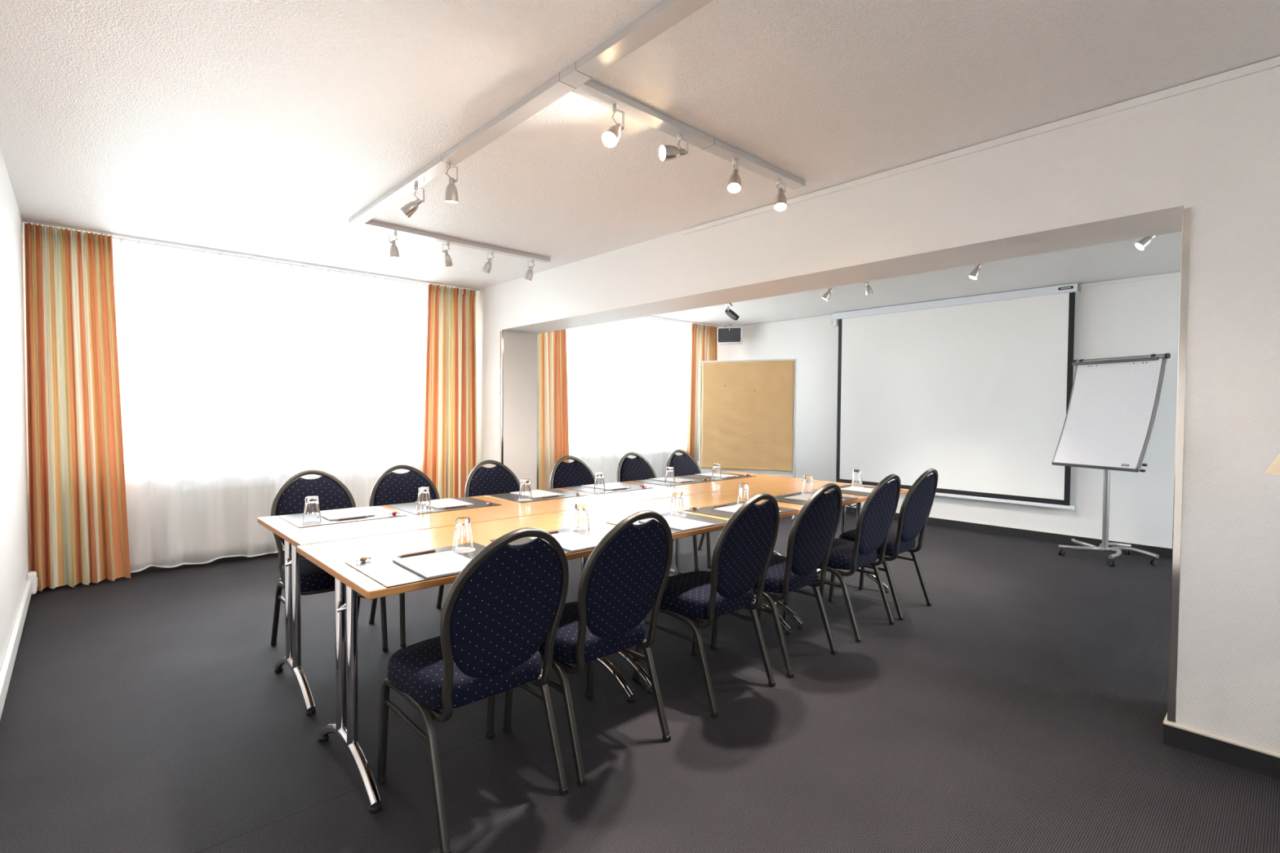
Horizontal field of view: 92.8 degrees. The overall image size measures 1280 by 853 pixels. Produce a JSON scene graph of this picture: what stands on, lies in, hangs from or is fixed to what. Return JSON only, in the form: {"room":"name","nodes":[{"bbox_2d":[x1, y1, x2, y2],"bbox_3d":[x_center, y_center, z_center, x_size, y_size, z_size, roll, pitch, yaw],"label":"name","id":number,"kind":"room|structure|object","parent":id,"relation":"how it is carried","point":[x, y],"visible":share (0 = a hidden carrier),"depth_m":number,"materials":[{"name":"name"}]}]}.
{"room":"conference room","nodes":[
{"label":"conference room","id":0,"kind":"room"},
{"bbox_2d":[0,147,30,670],"bbox_3d":[-1.400,-0.020,0.987,0.200,2.529,9.350,-1,2,-43],"label":"wall","id":1,"kind":"structure","parent":0,"point":[15,552],"depth_m":3.25,"materials":[{"name":"white paint"}]},
{"bbox_2d":[0,580,31,719],"bbox_3d":[-1.066,1.149,0.811,0.022,0.094,8.578,-1,2,-43],"label":"baseboard","id":2,"kind":"structure","parent":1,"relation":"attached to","point":[6,668],"depth_m":2.93,"materials":[{"name":"white plastic"}]},
{"bbox_2d":[26,571,37,594],"bbox_3d":[-3.994,1.028,4.005,0.049,0.140,0.080,-1,2,-43],"label":"outlet box","id":3,"kind":"object","parent":1,"relation":"attached to","point":[32,575],"visible":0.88,"depth_m":3.98,"materials":[{"name":"white plastic"}]},
{"bbox_2d":[24,240,687,351],"bbox_3d":[-1.683,-0.176,6.879,7.374,2.529,0.300,-1,2,-43],"label":"wall","id":4,"kind":"structure","parent":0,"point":[114,240],"depth_m":5.06,"materials":[{"name":"white paint"}]},
{"bbox_2d":[130,550,284,574],"bbox_3d":[-1.585,1.053,6.797,7.374,0.076,0.012,-1,2,-43],"label":"baseboard","id":5,"kind":"structure","parent":4,"relation":"attached to","point":[149,569],"depth_m":4.97,"materials":[{"name":"black"}]},
{"bbox_2d":[0,513,1279,852],"bbox_3d":[1.426,1.273,3.534,7.774,0.150,9.600,-1,2,-43],"label":"floor","id":6,"kind":"structure","parent":0,"point":[1022,709],"depth_m":2.43,"materials":[{"name":"carpet"}]},
{"bbox_2d":[270,469,388,651],"bbox_3d":[-1.690,0.718,3.278,0.448,0.930,0.589,-1,2,-43],"label":"banquet chair","id":7,"kind":"object","parent":6,"relation":"on","point":[332,494],"visible":0.44,"depth_m":3.31,"materials":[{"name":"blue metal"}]},
{"bbox_2d":[368,464,444,647],"bbox_3d":[-1.311,0.711,3.620,0.448,0.930,0.589,-1,2,-43],"label":"banquet chair","id":8,"kind":"object","parent":6,"relation":"on","point":[393,488],"visible":0.27,"depth_m":3.72,"materials":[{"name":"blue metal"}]},
{"bbox_2d":[257,495,555,715],"bbox_3d":[-1.162,0.820,3.116,1.214,0.742,0.800,-1,2,-43],"label":"folding table","id":9,"kind":"object","parent":6,"relation":"on","point":[293,536],"visible":0.58,"depth_m":2.77,"materials":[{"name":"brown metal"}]},
{"bbox_2d":[277,506,407,528],"bbox_3d":[-1.487,0.447,3.048,0.490,0.003,0.394,-1,2,-43],"label":"desk pad","id":10,"kind":"object","parent":9,"relation":"on","point":[296,520],"visible":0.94,"depth_m":2.99,"materials":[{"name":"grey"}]},
{"bbox_2d":[320,507,375,520],"bbox_3d":[-1.499,0.441,3.080,0.211,0.006,0.297,-1,2,-42],"label":"notepad","id":11,"kind":"object","parent":10,"relation":"on","point":[334,514],"visible":0.8,"depth_m":3.06,"materials":[{"name":"grey paper"}]},
{"bbox_3d":[-1.527,0.450,2.837,0.090,0.001,0.090,-1,2,-43],"label":"coaster","id":12,"kind":"object","parent":10,"relation":"on","visible":0},
{"bbox_2d":[302,496,320,524],"bbox_3d":[-1.527,0.388,2.835,0.075,0.122,0.075,-1,2,-43],"label":"tumbler","id":13,"kind":"object","parent":12,"relation":"on","point":[312,515],"visible":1,"depth_m":2.81,"materials":[{"name":"clear glass"}]},
{"bbox_2d":[387,497,501,515],"bbox_3d":[-1.094,0.440,3.410,0.490,0.003,0.394,-1,2,-43],"label":"desk pad","id":14,"kind":"object","parent":9,"relation":"on","point":[411,508],"visible":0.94,"depth_m":3.36,"materials":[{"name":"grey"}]},
{"bbox_2d":[415,497,473,509],"bbox_3d":[-1.106,0.434,3.442,0.211,0.006,0.297,-1,2,-43],"label":"notepad","id":15,"kind":"object","parent":14,"relation":"on","point":[442,503],"visible":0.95,"depth_m":3.43,"materials":[{"name":"grey paper"}]},
{"bbox_3d":[-1.134,0.443,3.199,0.090,0.001,0.090,-1,2,-43],"label":"coaster","id":16,"kind":"object","parent":14,"relation":"on","visible":0},
{"bbox_2d":[416,487,431,511],"bbox_3d":[-1.134,0.382,3.197,0.075,0.122,0.075,1,2,36],"label":"tumbler","id":17,"kind":"object","parent":16,"relation":"on","point":[424,504],"visible":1,"depth_m":3.17,"materials":[{"name":"clear glass"}]},
{"bbox_2d":[296,512,635,813],"bbox_3d":[-0.628,0.839,2.507,1.214,0.742,0.800,-1,2,-43],"label":"folding table","id":18,"kind":"object","parent":6,"relation":"on","point":[331,557],"visible":0.66,"depth_m":2.18,"materials":[{"name":"brown wood"}]},
{"bbox_2d":[345,542,486,587],"bbox_3d":[-0.713,0.476,2.142,0.490,0.003,0.394,-1,2,-43],"label":"desk pad","id":19,"kind":"object","parent":18,"relation":"on","point":[382,570],"visible":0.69,"depth_m":2.04,"materials":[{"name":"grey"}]},
{"bbox_2d":[392,551,471,578],"bbox_3d":[-0.691,0.472,2.098,0.211,0.006,0.297,-1,2,-42],"label":"notepad","id":20,"kind":"object","parent":19,"relation":"on","point":[430,566],"visible":0.81,"depth_m":2.08,"materials":[{"name":"white paper"}]},
{"bbox_2d":[450,548,475,553],"bbox_3d":[-0.671,0.469,2.313,0.090,0.001,0.090,-1,2,-43],"label":"coaster","id":21,"kind":"object","parent":19,"relation":"on","point":[451,550],"visible":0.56,"depth_m":2.29,"materials":[{"name":"white paper"}]},
{"bbox_2d":[453,516,473,552],"bbox_3d":[-0.671,0.408,2.312,0.075,0.122,0.075,-1,2,-43],"label":"tumbler","id":22,"kind":"object","parent":21,"relation":"on","point":[463,537],"visible":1,"depth_m":2.29,"materials":[{"name":"clear glass"}]},
{"bbox_2d":[490,526,608,554],"bbox_3d":[-0.302,0.469,2.521,0.490,0.003,0.394,-1,2,-43],"label":"desk pad","id":23,"kind":"object","parent":18,"relation":"on","point":[597,533],"visible":0.21,"depth_m":2.62,"materials":[{"name":"grey leather"}]},
{"bbox_2d":[528,531,601,551],"bbox_3d":[-0.280,0.465,2.477,0.211,0.006,0.297,-1,2,-43],"label":"notepad","id":24,"kind":"object","parent":23,"relation":"on","point":[571,541],"visible":0.73,"depth_m":2.46,"materials":[{"name":"grey paper"}]},
{"bbox_3d":[-0.261,0.462,2.692,0.090,0.001,0.090,-1,2,-43],"label":"coaster","id":25,"kind":"object","parent":23,"relation":"on","visible":0},
{"bbox_2d":[572,502,589,533],"bbox_3d":[-0.260,0.401,2.691,0.075,0.122,0.075,2,2,40],"label":"tumbler","id":26,"kind":"object","parent":25,"relation":"on","point":[580,521],"visible":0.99,"depth_m":2.66,"materials":[{"name":"clear glass"}]},
{"bbox_2d":[376,527,568,852],"bbox_3d":[-0.538,0.759,2.019,0.448,0.930,0.589,-1,2,-44],"label":"banquet chair","id":27,"kind":"object","parent":6,"relation":"on","point":[497,614],"visible":1,"depth_m":1.87,"materials":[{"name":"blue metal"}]},
{"bbox_2d":[464,459,519,497],"bbox_3d":[-0.863,0.704,4.033,0.448,0.930,0.589,-1,2,-43],"label":"banquet chair","id":28,"kind":"object","parent":6,"relation":"on","point":[498,479],"visible":0.28,"depth_m":4.16,"materials":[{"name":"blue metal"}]},
{"bbox_2d":[549,455,595,559],"bbox_3d":[-0.365,0.695,4.478,0.448,0.930,0.589,-1,2,-43],"label":"banquet chair","id":29,"kind":"object","parent":6,"relation":"on","point":[577,473],"visible":0.19,"depth_m":4.60,"materials":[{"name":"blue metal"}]},
{"bbox_2d":[502,510,672,787],"bbox_3d":[-0.180,0.752,2.353,0.448,0.930,0.589,-1,2,-44],"label":"banquet chair","id":30,"kind":"object","parent":6,"relation":"on","point":[625,575],"visible":0.83,"depth_m":2.19,"materials":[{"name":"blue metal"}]},
{"bbox_2d":[484,481,706,577],"bbox_3d":[-0.267,0.804,3.941,1.214,0.742,0.800,-1,2,-43],"label":"folding table","id":31,"kind":"object","parent":6,"relation":"on","point":[593,500],"visible":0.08,"depth_m":3.74,"materials":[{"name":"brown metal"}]},
{"bbox_2d":[488,488,587,502],"bbox_3d":[-0.641,0.432,3.828,0.490,0.003,0.394,-1,2,-43],"label":"desk pad","id":32,"kind":"object","parent":31,"relation":"on","point":[513,497],"visible":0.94,"depth_m":3.78,"materials":[{"name":"grey leather"}]},
{"bbox_2d":[510,489,564,498],"bbox_3d":[-0.653,0.426,3.860,0.211,0.006,0.297,-1,2,-42],"label":"notepad","id":33,"kind":"object","parent":32,"relation":"on","point":[535,494],"visible":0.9,"depth_m":3.85,"materials":[{"name":"grey paper"}]},
{"bbox_3d":[-0.681,0.435,3.616,0.090,0.001,0.090,-1,2,-43],"label":"coaster","id":34,"kind":"object","parent":32,"relation":"on","visible":0},
{"bbox_2d":[518,479,531,500],"bbox_3d":[-0.681,0.374,3.615,0.075,0.122,0.075,1,2,25],"label":"tumbler","id":35,"kind":"object","parent":34,"relation":"on","point":[525,493],"visible":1,"depth_m":3.59,"materials":[{"name":"clear glass"}]},
{"bbox_2d":[563,482,652,493],"bbox_3d":[-0.226,0.425,4.210,0.490,0.003,0.394,-1,2,-43],"label":"desk pad","id":36,"kind":"object","parent":31,"relation":"on","point":[633,487],"visible":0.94,"depth_m":4.16,"materials":[{"name":"grey leather"}]},
{"bbox_2d":[581,483,631,490],"bbox_3d":[-0.238,0.419,4.243,0.211,0.006,0.297,-1,2,-43],"label":"notepad","id":37,"kind":"object","parent":36,"relation":"on","point":[607,486],"visible":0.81,"depth_m":4.21,"materials":[{"name":"grey paper"}]},
{"bbox_3d":[-0.266,0.428,3.999,0.090,0.001,0.090,-1,2,-43],"label":"coaster","id":38,"kind":"object","parent":36,"relation":"on","visible":0},
{"bbox_2d":[593,472,604,492],"bbox_3d":[-0.266,0.366,3.998,0.075,0.122,0.075,1,2,14],"label":"tumbler","id":39,"kind":"object","parent":38,"relation":"on","point":[599,486],"visible":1,"depth_m":3.97,"materials":[{"name":"clear glass"}]},
{"bbox_2d":[616,452,698,571],"bbox_3d":[0.112,0.687,4.931,0.448,0.930,0.589,-1,2,-43],"label":"banquet chair","id":40,"kind":"object","parent":6,"relation":"on","point":[638,468],"visible":0.27,"depth_m":5.03,"materials":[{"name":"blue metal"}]},
{"bbox_2d":[556,492,803,694],"bbox_3d":[0.267,0.824,3.332,1.214,0.742,0.800,-1,2,-43],"label":"folding table","id":41,"kind":"object","parent":6,"relation":"on","point":[602,514],"visible":0.27,"depth_m":3.32,"materials":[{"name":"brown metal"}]},
{"bbox_2d":[605,512,728,533],"bbox_3d":[0.148,0.461,2.936,0.490,0.003,0.394,-1,2,-43],"label":"desk pad","id":42,"kind":"object","parent":41,"relation":"on","point":[716,522],"visible":0.29,"depth_m":2.98,"materials":[{"name":"grey leather"}]},
{"bbox_2d":[638,515,714,531],"bbox_3d":[0.171,0.457,2.893,0.211,0.006,0.297,-1,2,-42],"label":"notepad","id":43,"kind":"object","parent":42,"relation":"on","point":[674,522],"visible":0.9,"depth_m":2.86,"materials":[{"name":"grey paper"}]},
{"bbox_3d":[0.190,0.455,3.108,0.090,0.001,0.090,-1,2,-43],"label":"coaster","id":44,"kind":"object","parent":42,"relation":"on","visible":0},
{"bbox_2d":[670,491,684,516],"bbox_3d":[0.191,0.393,3.106,0.075,0.122,0.075,1,2,33],"label":"tumbler","id":45,"kind":"object","parent":44,"relation":"on","point":[677,508],"visible":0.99,"depth_m":3.08,"materials":[{"name":"clear glass"}]},
{"bbox_2d":[684,502,798,518],"bbox_3d":[0.551,0.454,3.307,0.490,0.003,0.394,-1,2,-43],"label":"desk pad","id":46,"kind":"object","parent":41,"relation":"on","point":[708,510],"visible":0.33,"depth_m":3.27,"materials":[{"name":"grey leather"}]},
{"bbox_3d":[0.592,0.448,3.478,0.090,0.001,0.090,-1,2,-43],"label":"coaster","id":47,"kind":"object","parent":46,"relation":"on","visible":0},
{"bbox_2d":[737,483,750,505],"bbox_3d":[0.593,0.386,3.477,0.075,0.122,0.075,1,2,26],"label":"tumbler","id":48,"kind":"object","parent":47,"relation":"on","point":[744,492],"visible":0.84,"depth_m":3.45,"materials":[{"name":"clear glass"}]},
{"bbox_2d":[666,449,711,568],"bbox_3d":[0.532,0.679,5.319,0.448,0.930,0.589,-1,2,-43],"label":"banquet chair","id":49,"kind":"object","parent":6,"relation":"on","point":[684,464],"visible":0.2,"depth_m":5.43,"materials":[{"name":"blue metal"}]},
{"bbox_2d":[632,493,779,718],"bbox_3d":[0.332,0.743,2.827,0.448,0.930,0.589,-1,2,-44],"label":"banquet chair","id":50,"kind":"object","parent":6,"relation":"on","point":[744,549],"visible":0.92,"depth_m":2.68,"materials":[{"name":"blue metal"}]},
{"bbox_2d":[629,471,804,574],"bbox_3d":[0.628,0.789,4.766,1.214,0.742,0.800,-1,2,-43],"label":"folding table","id":51,"kind":"object","parent":6,"relation":"on","point":[760,479],"visible":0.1,"depth_m":4.51,"materials":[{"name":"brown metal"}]},
{"bbox_2d":[632,476,713,486],"bbox_3d":[0.258,0.416,4.656,0.490,0.003,0.394,-1,2,-43],"label":"desk pad","id":52,"kind":"object","parent":51,"relation":"on","point":[646,481],"visible":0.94,"depth_m":4.59,"materials":[{"name":"grey leather"}]},
{"bbox_3d":[0.218,0.420,4.445,0.090,0.001,0.090,-1,2,-43],"label":"coaster","id":53,"kind":"object","parent":52,"relation":"on","visible":0},
{"bbox_2d":[664,466,675,484],"bbox_3d":[0.218,0.358,4.443,0.075,0.122,0.075,0,2,3],"label":"tumbler","id":54,"kind":"object","parent":53,"relation":"on","point":[669,475],"visible":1,"depth_m":4.42,"materials":[{"name":"clear glass"}]},
{"bbox_2d":[680,472,755,480],"bbox_3d":[0.644,0.410,5.012,0.490,0.003,0.394,-1,2,-43],"label":"desk pad","id":55,"kind":"object","parent":51,"relation":"on","point":[740,476],"visible":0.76,"depth_m":4.95,"materials":[{"name":"grey leather"}]},
{"bbox_2d":[696,358,798,519],"bbox_3d":[1.335,0.126,7.673,1.303,1.925,0.524,1,2,21],"label":"pinboard","id":56,"kind":"object","parent":6,"relation":"on","point":[748,407],"visible":0.94,"depth_m":7.64,"materials":[{"name":"brown"}]},
{"bbox_2d":[710,483,842,678],"bbox_3d":[0.743,0.736,3.210,0.448,0.930,0.589,-1,2,-44],"label":"banquet chair","id":57,"kind":"object","parent":6,"relation":"on","point":[813,531],"visible":0.76,"depth_m":3.05,"materials":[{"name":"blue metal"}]},
{"bbox_2d":[707,480,908,630],"bbox_3d":[1.162,0.808,4.157,1.214,0.742,0.800,-1,2,-43],"label":"folding table","id":58,"kind":"object","parent":6,"relation":"on","point":[789,487],"visible":0.38,"depth_m":4.20,"materials":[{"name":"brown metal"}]},
{"bbox_2d":[765,492,858,505],"bbox_3d":[1.043,0.445,3.761,0.490,0.003,0.394,-1,2,-43],"label":"desk pad","id":59,"kind":"object","parent":58,"relation":"on","point":[779,498],"visible":0.29,"depth_m":3.71,"materials":[{"name":"grey leather"}]},
{"bbox_3d":[1.085,0.439,3.932,0.090,0.001,0.090,-1,2,-43],"label":"coaster","id":60,"kind":"object","parent":59,"relation":"on","visible":0},
{"bbox_2d":[802,475,813,495],"bbox_3d":[1.085,0.378,3.931,0.075,0.122,0.075,1,2,19],"label":"tumbler","id":61,"kind":"object","parent":60,"relation":"on","point":[808,486],"visible":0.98,"depth_m":3.90,"materials":[{"name":"clear glass"}]},
{"bbox_2d":[814,484,903,496],"bbox_3d":[1.510,0.437,4.191,0.490,0.003,0.394,-1,2,-43],"label":"desk pad","id":62,"kind":"object","parent":58,"relation":"on","point":[845,486],"visible":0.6,"depth_m":4.08,"materials":[{"name":"grey leather"}]},
{"bbox_2d":[840,486,873,493],"bbox_3d":[1.533,0.434,4.148,0.211,0.006,0.297,-1,2,-42],"label":"notepad","id":63,"kind":"object","parent":62,"relation":"on","point":[855,489],"visible":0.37,"depth_m":4.16,"materials":[{"name":"grey paper"}]},
{"bbox_3d":[1.552,0.431,4.363,0.090,0.001,0.090,-1,2,-43],"label":"coaster","id":64,"kind":"object","parent":62,"relation":"on","visible":0},
{"bbox_2d":[851,469,862,487],"bbox_3d":[1.552,0.369,4.361,0.075,0.122,0.075,1,2,12],"label":"tumbler","id":65,"kind":"object","parent":64,"relation":"on","point":[856,481],"visible":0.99,"depth_m":4.33,"materials":[{"name":"clear glass"}]},
{"bbox_2d":[782,474,900,643],"bbox_3d":[1.238,0.728,3.666,0.448,0.930,0.589,-1,2,-43],"label":"banquet chair","id":66,"kind":"object","parent":6,"relation":"on","point":[877,514],"visible":0.84,"depth_m":3.50,"materials":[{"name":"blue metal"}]},
{"bbox_2d":[828,468,937,620],"bbox_3d":[1.635,0.721,4.032,0.448,0.930,0.589,-1,2,-43],"label":"banquet chair","id":67,"kind":"object","parent":6,"relation":"on","point":[917,504],"visible":0.77,"depth_m":3.87,"materials":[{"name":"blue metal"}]},
{"bbox_2d":[1051,353,1170,566],"bbox_3d":[4.172,0.281,5.345,0.703,1.775,0.826,0,2,-21],"label":"flip chart","id":68,"kind":"object","parent":6,"relation":"on","point":[1113,405],"visible":1,"depth_m":5.23,"materials":[{"name":"white paper"}]},
{"bbox_2d":[1264,453,1279,475],"bbox_3d":[2.014,0.570,1.692,0.410,1.360,0.410,-1,2,-43],"label":"floor lamp","id":69,"kind":"object","parent":6,"relation":"on","point":[1274,468],"visible":1,"depth_m":1.77,"materials":[{"name":"beige fabric"}]},
{"bbox_2d":[0,0,1279,327],"bbox_3d":[1.444,-1.430,3.463,7.774,0.200,9.600,-1,2,-43],"label":"ceiling","id":70,"kind":"structure","parent":0,"point":[258,127],"depth_m":2.51,"materials":[{"name":"white paint"}]},
{"bbox_2d":[22,219,479,291],"bbox_3d":[-2.933,-1.400,5.247,3.345,0.013,0.125,-1,2,-43],"label":"rail","id":71,"kind":"object","parent":70,"relation":"attached to","point":[116,236],"visible":0.75,"depth_m":4.94,"materials":[{"name":"white plastic"}]},
{"bbox_2d":[24,222,130,591],"bbox_3d":[-3.956,-0.123,4.298,0.521,2.495,0.140,-1,2,-43],"label":"striped curtain","id":72,"kind":"object","parent":71,"relation":"hanging from","point":[78,528],"visible":1,"depth_m":4.28,"materials":[{"name":"fabric"}]},
{"bbox_2d":[111,238,427,573],"bbox_3d":[-3.015,-0.154,5.270,2.431,2.488,0.076,-1,2,-43],"label":"curtain","id":73,"kind":"object","parent":71,"relation":"hanging from","point":[239,378],"visible":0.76,"depth_m":5.04,"materials":[{"name":"white fabric"}]},
{"bbox_2d":[422,284,476,499],"bbox_3d":[-1.921,-0.159,6.177,0.574,2.495,0.143,-1,2,-43],"label":"striped curtain","id":74,"kind":"object","parent":71,"relation":"hanging from","point":[450,427],"visible":0.84,"depth_m":6.17,"materials":[{"name":"fabric"}]},
{"bbox_2d":[360,220,550,262],"bbox_3d":[-1.300,-1.362,4.540,1.468,0.030,0.070,-1,2,-43],"label":"track","id":75,"kind":"object","parent":70,"relation":"attached to","point":[370,224],"visible":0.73,"depth_m":4.44,"materials":[{"name":"white metal"}]},
{"bbox_2d":[388,231,399,257],"bbox_3d":[-1.695,-1.252,4.206,0.065,0.178,0.066,0,2,-5],"label":"spotlight","id":76,"kind":"object","parent":75,"relation":"attached to","point":[393,251],"visible":1,"depth_m":4.18,"materials":[{"name":"silver metal"}]},
{"bbox_2d":[441,242,453,266],"bbox_3d":[-1.417,-1.261,4.484,0.065,0.171,0.104,0,2,-5],"label":"spotlight","id":77,"kind":"object","parent":75,"relation":"attached to","point":[447,262],"visible":1,"depth_m":4.46,"materials":[{"name":"silver metal"}]},
{"bbox_2d":[348,0,712,226],"bbox_3d":[0.441,-1.270,1.512,0.076,0.030,6.888,-1,2,-43],"label":"track","id":78,"kind":"object","parent":70,"relation":"attached to","point":[668,13],"visible":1,"depth_m":2.33,"materials":[{"name":"white metal"}]},
{"bbox_2d":[400,185,424,217],"bbox_3d":[-1.243,-1.228,3.329,0.126,0.175,0.065,0,2,0],"label":"spotlight","id":79,"kind":"object","parent":78,"relation":"attached to","point":[409,209],"visible":1,"depth_m":3.32,"materials":[{"name":"silver metal"}]},
{"bbox_2d":[444,162,457,203],"bbox_3d":[-0.940,-1.211,3.037,0.065,0.189,0.068,0,2,-23],"label":"spotlight","id":80,"kind":"object","parent":78,"relation":"hanging from","point":[451,193],"visible":1,"depth_m":3.01,"materials":[{"name":"silver metal"}]},
{"bbox_2d":[643,315,725,328],"bbox_3d":[-0.064,-1.449,7.892,3.568,0.013,0.125,-1,2,-43],"label":"rail","id":81,"kind":"object","parent":70,"relation":"attached to","point":[649,317],"visible":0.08,"depth_m":8.40,"materials":[{"name":"white plastic"}]},
{"bbox_2d":[538,328,568,489],"bbox_3d":[-1.048,-0.174,6.983,0.549,2.495,0.142,-1,2,-43],"label":"striped curtain","id":82,"kind":"object","parent":81,"relation":"hanging from","point":[553,433],"visible":0.41,"depth_m":7.00,"materials":[{"name":"fabric"}]},
{"bbox_2d":[566,316,691,483],"bbox_3d":[-0.160,-0.203,7.903,2.458,2.488,0.074,-1,2,-43],"label":"curtain","id":83,"kind":"object","parent":81,"relation":"hanging from","point":[628,380],"visible":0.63,"depth_m":7.90,"materials":[{"name":"white fabric"}]},
{"bbox_2d":[687,323,717,462],"bbox_3d":[0.896,-0.207,8.771,0.626,2.495,0.142,-1,2,-43],"label":"striped curtain","id":84,"kind":"object","parent":81,"relation":"hanging from","point":[704,347],"visible":0.48,"depth_m":8.66,"materials":[{"name":"fabric"}]},
{"bbox_2d":[571,79,804,189],"bbox_3d":[0.315,-1.306,2.813,1.503,0.030,0.076,-1,2,-43],"label":"track","id":85,"kind":"object","parent":70,"relation":"attached to","point":[591,90],"visible":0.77,"depth_m":2.66,"materials":[{"name":"white metal"}]},
{"bbox_2d":[601,103,624,147],"bbox_3d":[-0.106,-1.193,2.416,0.065,0.181,0.119,1,2,22],"label":"spotlight","id":86,"kind":"object","parent":85,"relation":"attached to","point":[611,136],"visible":1,"depth_m":2.40,"materials":[{"name":"silver metal"}]},
{"bbox_2d":[658,133,688,160],"bbox_3d":[0.154,-1.224,2.671,0.134,0.128,0.069,0,2,-14],"label":"spotlight","id":87,"kind":"object","parent":85,"relation":"attached to","point":[666,152],"visible":1,"depth_m":2.66,"materials":[{"name":"silver metal"}]},
{"bbox_2d":[727,158,741,193],"bbox_3d":[0.462,-1.211,2.935,0.097,0.164,0.071,-1,2,-43],"label":"spotlight","id":88,"kind":"object","parent":85,"relation":"attached to","point":[734,185],"visible":1,"depth_m":2.92,"materials":[{"name":"silver metal"}]},
{"bbox_2d":[773,177,786,211],"bbox_3d":[0.732,-1.214,3.180,0.065,0.167,0.087,1,2,6],"label":"spotlight","id":89,"kind":"object","parent":85,"relation":"attached to","point":[780,202],"visible":1,"depth_m":3.17,"materials":[{"name":"silver metal"}]},
{"bbox_2d":[716,324,742,344],"bbox_3d":[1.284,-1.315,8.662,0.344,0.286,0.263,1,2,15],"label":"loudspeaker","id":90,"kind":"object","parent":70,"relation":"attached to","point":[726,335],"visible":1,"depth_m":8.54,"materials":[{"name":"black plastic"}]},
{"bbox_2d":[718,328,740,342],"bbox_3d":[1.252,-1.281,8.540,0.316,0.196,0.006,1,2,15],"label":"grille","id":91,"kind":"object","parent":90,"relation":"attached to","point":[725,335],"depth_m":8.54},
{"bbox_3d":[2.239,-1.356,5.219,0.060,0.030,4.103,-1,2,-43],"label":"track","id":92,"kind":"object","parent":70,"relation":"attached to","visible":0},
{"bbox_2d":[1134,235,1158,250],"bbox_3d":[3.335,-1.232,4.012,0.123,0.141,0.066,1,2,7],"label":"spotlight","id":93,"kind":"object","parent":92,"relation":"attached to","point":[1142,244],"visible":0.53,"depth_m":3.99,"materials":[{"name":"silver metal"}]},
{"bbox_2d":[475,66,1279,753],"bbox_3d":[1.400,-0.063,3.365,0.431,2.529,9.050,-1,2,-43],"label":"wall partition","id":94,"kind":"structure","parent":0,"point":[1213,151],"depth_m":2.36,"materials":[{"name":"white paint"}]},
{"bbox_2d":[500,330,503,464],"bbox_3d":[-1.378,0.035,6.075,0.024,1.968,0.026,-1,2,-43],"label":"guard","id":95,"kind":"object","parent":94,"relation":"attached to","point":[501,331],"visible":0.58,"depth_m":6.06,"materials":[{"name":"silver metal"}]},
{"bbox_2d":[502,329,537,490],"bbox_3d":[-1.219,0.028,6.208,0.423,1.981,0.004,-1,2,-43],"label":"wall","id":96,"kind":"structure","parent":94,"relation":"attached to","point":[520,348],"depth_m":6.20,"materials":[{"name":"beige paint"}]},
{"bbox_2d":[536,334,538,489],"bbox_3d":[-1.073,0.030,6.356,0.024,1.968,0.026,-1,2,-43],"label":"guard","id":97,"kind":"object","parent":94,"relation":"attached to","point":[537,446],"visible":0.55,"depth_m":6.34,"materials":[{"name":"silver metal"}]},
{"bbox_2d":[681,56,1279,235],"bbox_3d":[2.303,-1.268,2.035,0.014,0.031,5.930,-1,2,-43],"label":"trim","id":98,"kind":"structure","parent":94,"relation":"attached to","point":[1274,62],"depth_m":2.66,"materials":[{"name":"white paint"}]},
{"bbox_2d":[1167,207,1191,722],"bbox_3d":[2.069,0.157,2.337,0.024,1.968,0.026,-1,2,-43],"label":"guard","id":99,"kind":"object","parent":94,"relation":"attached to","point":[1186,212],"visible":1,"depth_m":2.33,"materials":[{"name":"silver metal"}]},
{"bbox_2d":[1163,713,1279,780],"bbox_3d":[1.392,1.156,3.397,0.463,0.090,9.050,-1,2,-43],"label":"baseboard","id":100,"kind":"structure","parent":94,"relation":"attached to","point":[1249,757],"depth_m":2.24,"materials":[{"name":"black"}]},
{"bbox_2d":[716,271,1180,547],"bbox_3d":[4.169,-0.116,6.120,0.200,2.529,9.350,-1,2,-43],"label":"wall","id":101,"kind":"structure","parent":0,"point":[1135,317],"depth_m":5.82,"materials":[{"name":"white paint"}]},
{"bbox_2d":[829,283,1080,510],"bbox_3d":[3.305,-0.314,6.822,0.102,2.175,2.638,-1,2,-43],"label":"projection screen","id":102,"kind":"object","parent":101,"relation":"attached to","point":[975,391],"visible":0.96,"depth_m":6.60,"materials":[{"name":"white fabric"}]},
{"bbox_2d":[731,271,1180,327],"bbox_3d":[4.201,-1.356,5.905,0.012,0.032,9.050,-1,2,-43],"label":"trim","id":103,"kind":"structure","parent":101,"relation":"attached to","point":[1178,273],"depth_m":5.75,"materials":[{"name":"white paint"}]},
{"bbox_2d":[845,506,1172,559],"bbox_3d":[4.184,1.105,5.970,0.012,0.094,9.050,-1,2,-43],"label":"baseboard","id":104,"kind":"structure","parent":101,"relation":"attached to","point":[1163,552],"depth_m":6.22,"materials":[{"name":"black"}]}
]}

